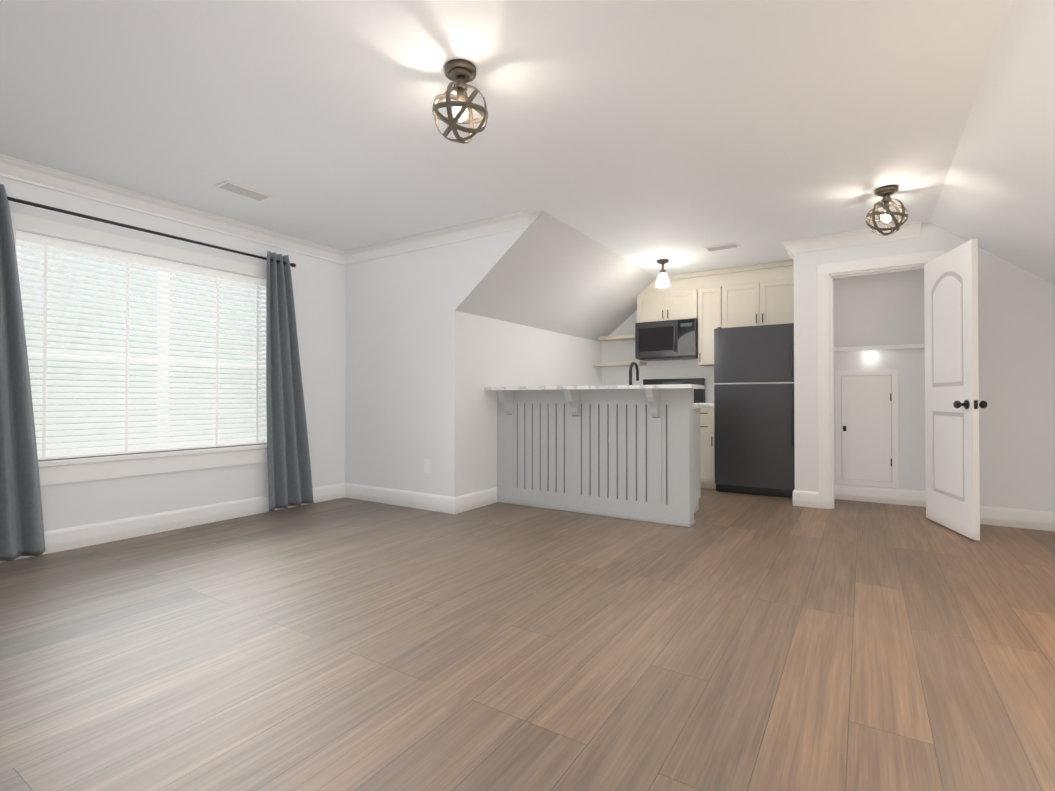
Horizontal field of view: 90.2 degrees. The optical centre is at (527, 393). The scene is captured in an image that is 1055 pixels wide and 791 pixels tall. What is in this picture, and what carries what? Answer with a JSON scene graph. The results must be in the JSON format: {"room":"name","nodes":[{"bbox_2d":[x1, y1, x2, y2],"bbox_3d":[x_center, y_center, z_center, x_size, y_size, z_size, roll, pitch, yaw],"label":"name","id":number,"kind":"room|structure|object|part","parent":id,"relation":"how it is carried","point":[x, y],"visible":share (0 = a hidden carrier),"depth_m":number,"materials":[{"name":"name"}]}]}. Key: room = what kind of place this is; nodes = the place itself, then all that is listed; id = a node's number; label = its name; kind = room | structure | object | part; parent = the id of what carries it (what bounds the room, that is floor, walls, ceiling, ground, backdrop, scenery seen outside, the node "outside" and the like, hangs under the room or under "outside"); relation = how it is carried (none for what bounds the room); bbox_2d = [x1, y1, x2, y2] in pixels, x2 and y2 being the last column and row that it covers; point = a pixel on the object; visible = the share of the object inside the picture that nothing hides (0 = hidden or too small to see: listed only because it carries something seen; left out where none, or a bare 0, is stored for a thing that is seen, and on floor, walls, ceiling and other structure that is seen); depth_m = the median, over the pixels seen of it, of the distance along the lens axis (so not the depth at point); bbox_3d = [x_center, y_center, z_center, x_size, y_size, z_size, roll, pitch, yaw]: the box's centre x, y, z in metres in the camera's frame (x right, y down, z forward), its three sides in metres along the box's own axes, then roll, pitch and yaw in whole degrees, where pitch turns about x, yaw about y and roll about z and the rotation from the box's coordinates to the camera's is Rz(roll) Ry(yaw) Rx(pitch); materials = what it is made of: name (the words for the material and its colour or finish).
{"room":"empty living room","nodes":[
{"label":"empty living room","id":0,"kind":"room"},
{"bbox_2d":[0,488,1054,790],"bbox_3d":[0.104,1.045,2.348,6.580,0.100,8.950,0,-1,33],"label":"floor","id":1,"kind":"structure","parent":0,"point":[736,642],"depth_m":1.99,"materials":[{"name":"brown wood"}]},
{"bbox_2d":[485,384,704,526],"bbox_3d":[0.495,0.477,4.434,1.865,1.075,0.375,0,-1,33],"label":"bar","id":2,"kind":"object","parent":1,"relation":"on","point":[623,451],"visible":1,"depth_m":4.37,"materials":[{"name":"grey wood"}]},
{"bbox_2d":[643,378,704,402],"bbox_3d":[1.601,0.426,6.106,0.739,1.210,0.714,0,-1,33],"label":"range","id":3,"kind":"object","parent":1,"relation":"on","point":[699,395],"visible":0.1,"depth_m":6.23,"materials":[{"name":"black metal"}]},
{"bbox_2d":[694,410,700,512],"bbox_3d":[0.657,0.576,4.849,1.690,0.885,0.590,0,-1,33],"label":"base cabinet","id":4,"kind":"object","parent":1,"relation":"on","point":[697,481],"depth_m":4.55,"materials":[{"name":"grey wood"}]},
{"bbox_2d":[694,404,704,409],"bbox_3d":[0.682,0.115,4.855,1.730,0.036,0.620,0,-1,33],"label":"countertop","id":5,"kind":"structure","parent":4,"relation":"on","point":[696,406],"depth_m":4.47,"materials":[{"name":"white stone"}]},
{"bbox_2d":[700,407,715,488],"bbox_3d":[2.048,0.587,5.874,0.255,0.885,0.620,0,-1,33],"label":"base cabinet","id":6,"kind":"object","parent":1,"relation":"on","point":[707,466],"depth_m":5.60,"materials":[{"name":"beige wood"}]},
{"bbox_2d":[694,403,713,406],"bbox_3d":[2.045,0.125,5.873,0.259,0.036,0.633,0,-1,33],"label":"countertop","id":7,"kind":"structure","parent":6,"relation":"on","point":[707,404],"depth_m":5.58,"materials":[{"name":"white stone"}]},
{"bbox_2d":[714,323,794,497],"bbox_3d":[2.437,0.170,5.523,0.770,1.712,0.759,0,-1,33],"label":"fridge","id":8,"kind":"object","parent":1,"relation":"on","point":[754,451],"visible":0.79,"depth_m":5.24,"materials":[{"name":"black metal"}]},
{"bbox_2d":[0,176,1054,530],"bbox_3d":[0.104,-0.255,2.361,6.580,2.500,8.950,0,-1,33],"label":"wall","id":9,"kind":"structure","parent":0,"point":[406,358],"depth_m":4.70,"materials":[{"name":"white paint"}]},
{"bbox_2d":[10,212,266,485],"bbox_3d":[-2.677,-0.250,3.899,0.136,1.660,1.920,0,-1,33],"label":"window","id":10,"kind":"structure","parent":9,"relation":"in","point":[65,470],"depth_m":3.69,"materials":[{"name":"white wood"}]},
{"bbox_2d":[0,184,313,560],"bbox_3d":[-2.769,-0.112,3.696,0.269,2.190,2.761,0,-1,33],"label":"dressing","id":11,"kind":"object","parent":9,"relation":"attached to","point":[280,428],"visible":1,"depth_m":3.73,"materials":[{"name":"white plastic"}]},
{"bbox_2d":[0,184,44,560],"bbox_3d":[-3.102,-0.119,3.017,0.095,2.190,0.542,0,-1,33],"label":"curtain","id":12,"kind":"object","parent":11,"relation":"hanging from","point":[21,516],"depth_m":3.12,"materials":[{"name":"fabric"}]},
{"bbox_3d":[-2.747,-0.280,3.944,0.040,1.420,1.680,0,-1,33],"label":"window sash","id":13,"kind":"part","parent":11,"relation":"part of","materials":[{"name":"white plastic"}]},
{"bbox_3d":[-2.780,-1.143,3.593,0.101,0.060,2.560,0,-1,33],"label":"curtain rod","id":14,"kind":"part","parent":11,"relation":"part of","materials":[{"name":"black metal"}]},
{"bbox_2d":[266,251,313,510],"bbox_3d":[-2.080,-0.103,4.612,0.098,2.190,0.474,0,-1,33],"label":"curtain","id":15,"kind":"object","parent":11,"relation":"hanging from","point":[288,455],"depth_m":4.55,"materials":[{"name":"fabric"}]},
{"bbox_2d":[0,483,343,562],"bbox_3d":[-3.331,0.929,2.792,0.016,0.140,5.690,0,-1,33],"label":"baseboard","id":16,"kind":"structure","parent":9,"relation":"attached to","point":[62,539],"depth_m":3.81,"materials":[{"name":"white wood"}]},
{"bbox_2d":[0,154,347,264],"bbox_3d":[-3.301,-1.349,2.795,0.088,0.105,5.690,0,-1,33],"label":"crown molding","id":17,"kind":"structure","parent":9,"relation":"attached to","point":[13,168],"depth_m":3.75,"materials":[{"name":"white wood"}]},
{"bbox_2d":[344,483,455,513],"bbox_3d":[-1.195,0.948,4.793,1.396,0.140,0.016,0,-1,33],"label":"baseboard","id":18,"kind":"structure","parent":9,"relation":"attached to","point":[432,502],"depth_m":4.74,"materials":[{"name":"white wood"}]},
{"bbox_2d":[424,459,429,472],"bbox_3d":[-0.880,0.634,4.598,0.070,0.115,0.007,0,-1,33],"label":"electrical outlet plate","id":19,"kind":"object","parent":9,"relation":"attached to","point":[426,465],"visible":1,"depth_m":4.59,"materials":[{"name":"white plastic"}]},
{"bbox_2d":[344,210,527,264],"bbox_3d":[-0.884,-1.331,4.573,2.060,0.105,0.088,0,-1,33],"label":"crown molding","id":20,"kind":"structure","parent":9,"relation":"attached to","point":[516,220],"depth_m":4.47,"materials":[{"name":"white wood"}]},
{"bbox_2d":[456,487,496,513],"bbox_3d":[-0.446,0.947,4.683,0.016,0.140,0.585,0,-1,33],"label":"baseboard","id":21,"kind":"structure","parent":9,"relation":"attached to","point":[470,501],"depth_m":4.66,"materials":[{"name":"white wood"}]},
{"bbox_2d":[593,334,646,366],"bbox_3d":[1.171,-0.534,6.661,0.613,0.372,0.258,0,-1,33],"label":"floating shelf","id":22,"kind":"object","parent":9,"relation":"attached to","point":[617,338],"visible":0.82,"depth_m":6.58,"materials":[{"name":"beige wood"}]},
{"bbox_2d":[637,272,696,322],"bbox_3d":[1.708,-1.105,6.269,0.715,0.516,0.349,0,-1,33],"label":"upper cabinet","id":23,"kind":"object","parent":9,"relation":"attached to","point":[677,301],"depth_m":6.09,"materials":[{"name":"beige wood"}]},
{"bbox_2d":[635,318,697,360],"bbox_3d":[1.679,-0.625,6.219,0.711,0.438,0.457,0,-1,33],"label":"microwave","id":24,"kind":"object","parent":23,"relation":"attached to","point":[666,340],"visible":1,"depth_m":6.06,"materials":[{"name":"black metal"}]},
{"bbox_2d":[697,268,728,365],"bbox_3d":[2.147,-0.843,5.985,0.318,1.046,0.349,0,-1,33],"label":"upper cabinet","id":25,"kind":"object","parent":9,"relation":"attached to","point":[712,285],"depth_m":5.86,"materials":[{"name":"beige wood"}]},
{"bbox_2d":[729,260,793,327],"bbox_3d":[2.559,-1.041,5.723,0.776,0.656,0.349,0,-1,33],"label":"upper cabinet","id":26,"kind":"object","parent":9,"relation":"attached to","point":[744,296],"depth_m":5.56,"materials":[{"name":"beige wood"}]},
{"bbox_2d":[788,254,793,261],"bbox_3d":[2.567,-1.326,5.093,0.088,0.105,0.650,0,-1,33],"label":"crown molding","id":27,"kind":"structure","parent":9,"relation":"attached to","point":[791,256],"depth_m":5.16,"materials":[{"name":"white wood"}]},
{"bbox_2d":[793,489,799,505],"bbox_3d":[2.493,0.949,4.889,0.016,0.140,0.296,0,-1,33],"label":"baseboard","id":28,"kind":"structure","parent":9,"relation":"attached to","point":[796,493],"depth_m":4.75,"materials":[{"name":"white wood"}]},
{"bbox_2d":[782,221,920,253],"bbox_3d":[2.759,-1.332,4.532,1.018,0.105,0.088,0,-1,33],"label":"crown molding","id":29,"kind":"structure","parent":9,"relation":"attached to","point":[911,229],"depth_m":4.53,"materials":[{"name":"white wood"}]},
{"bbox_2d":[835,369,898,487],"bbox_3d":[3.188,0.325,4.947,0.500,1.090,0.036,0,-1,33],"label":"door","id":30,"kind":"structure","parent":9,"relation":"in","point":[866,431],"depth_m":4.94,"materials":[{"name":"white wood"}]},
{"bbox_2d":[812,484,925,506],"bbox_3d":[3.250,0.950,4.915,0.990,0.140,0.016,0,-1,33],"label":"baseboard","id":31,"kind":"structure","parent":9,"relation":"attached to","point":[843,492],"depth_m":4.88,"materials":[{"name":"white wood"}]},
{"bbox_2d":[833,344,924,351],"bbox_3d":[3.238,-0.423,4.910,0.990,0.035,0.060,0,-1,33],"label":"trim","id":32,"kind":"structure","parent":9,"relation":"attached to","point":[889,347],"depth_m":4.86,"materials":[{"name":"white wood"}]},
{"bbox_2d":[817,250,943,508],"bbox_3d":[2.990,-0.065,4.482,0.890,2.160,0.142,0,-1,33],"label":"door frame","id":33,"kind":"structure","parent":9,"relation":"attached to","point":[826,275],"depth_m":4.63,"materials":[{"name":"white wood"}]},
{"bbox_2d":[924,239,987,539],"bbox_3d":[3.140,-0.025,3.910,0.193,2.045,0.716,0,-1,16],"label":"closet door","id":34,"kind":"structure","parent":9,"relation":"in","point":[952,404],"depth_m":3.82,"materials":[{"name":"white wood"}]},
{"bbox_2d":[980,506,1054,530],"bbox_3d":[3.911,0.939,3.815,1.370,0.140,0.016,0,-1,33],"label":"baseboard","id":35,"kind":"structure","parent":9,"relation":"attached to","point":[997,516],"depth_m":3.95,"materials":[{"name":"white wood"}]},
{"bbox_2d":[0,0,1054,284],"bbox_3d":[0.104,-0.804,2.366,6.580,1.482,8.950,0,-1,33],"label":"ceiling","id":36,"kind":"structure","parent":0,"point":[648,134],"depth_m":2.62,"materials":[{"name":"white paint"}]},
{"bbox_2d":[215,180,271,200],"bbox_3d":[-1.943,-1.385,3.606,0.140,0.015,0.320,0,-1,33],"label":"ceiling vent","id":37,"kind":"object","parent":36,"relation":"in","point":[243,190],"visible":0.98,"depth_m":3.58,"materials":[{"name":"white metal"}]},
{"bbox_2d":[432,59,487,143],"bbox_3d":[-0.290,-1.248,2.273,0.240,0.315,0.239,0,-1,33],"label":"ceiling light","id":38,"kind":"object","parent":36,"relation":"hanging from","point":[460,73],"visible":1,"depth_m":2.24,"materials":[{"name":"brown metal"}]},
{"bbox_3d":[-0.290,-1.217,2.273,0.064,0.080,0.064,0,-1,33],"label":"bulb","id":39,"kind":"part","parent":38,"relation":"part of","materials":[{"name":"beige glass"}]},
{"bbox_2d":[655,259,669,287],"bbox_3d":[1.399,-1.242,5.431,0.162,0.266,0.162,0,-1,33],"label":"ceiling light","id":40,"kind":"object","parent":36,"relation":"hanging from","point":[662,274],"visible":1,"depth_m":5.41,"materials":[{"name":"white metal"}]},
{"bbox_3d":[1.399,-1.177,5.430,0.162,0.136,0.162,0,-1,33],"label":"lamp shade","id":41,"kind":"part","parent":40,"relation":"part of","materials":[{"name":"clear glass"}]},
{"bbox_2d":[704,242,739,251],"bbox_3d":[1.827,-1.372,4.932,0.300,0.015,0.140,0,-1,33],"label":"ceiling vent","id":42,"kind":"object","parent":36,"relation":"in","point":[722,246],"visible":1,"depth_m":4.91,"materials":[{"name":"white metal"}]},
{"bbox_2d":[866,185,907,235],"bbox_3d":[2.443,-1.235,3.575,0.240,0.315,0.240,0,-1,33],"label":"ceiling light","id":43,"kind":"object","parent":36,"relation":"hanging from","point":[887,214],"visible":1,"depth_m":3.55,"materials":[{"name":"brown metal"}]},
{"bbox_3d":[2.443,-1.205,3.574,0.064,0.080,0.064,0,-1,33],"label":"bulb","id":44,"kind":"part","parent":43,"relation":"part of","materials":[{"name":"beige glass"}]},
{"label":"outside","id":45,"kind":"structure","parent":0,"visible":0},
{"bbox_2d":[21,246,261,450],"bbox_3d":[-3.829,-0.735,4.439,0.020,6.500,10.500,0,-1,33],"label":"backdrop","id":46,"kind":"structure","parent":45,"point":[136,330],"depth_m":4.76,"materials":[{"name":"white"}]}
]}

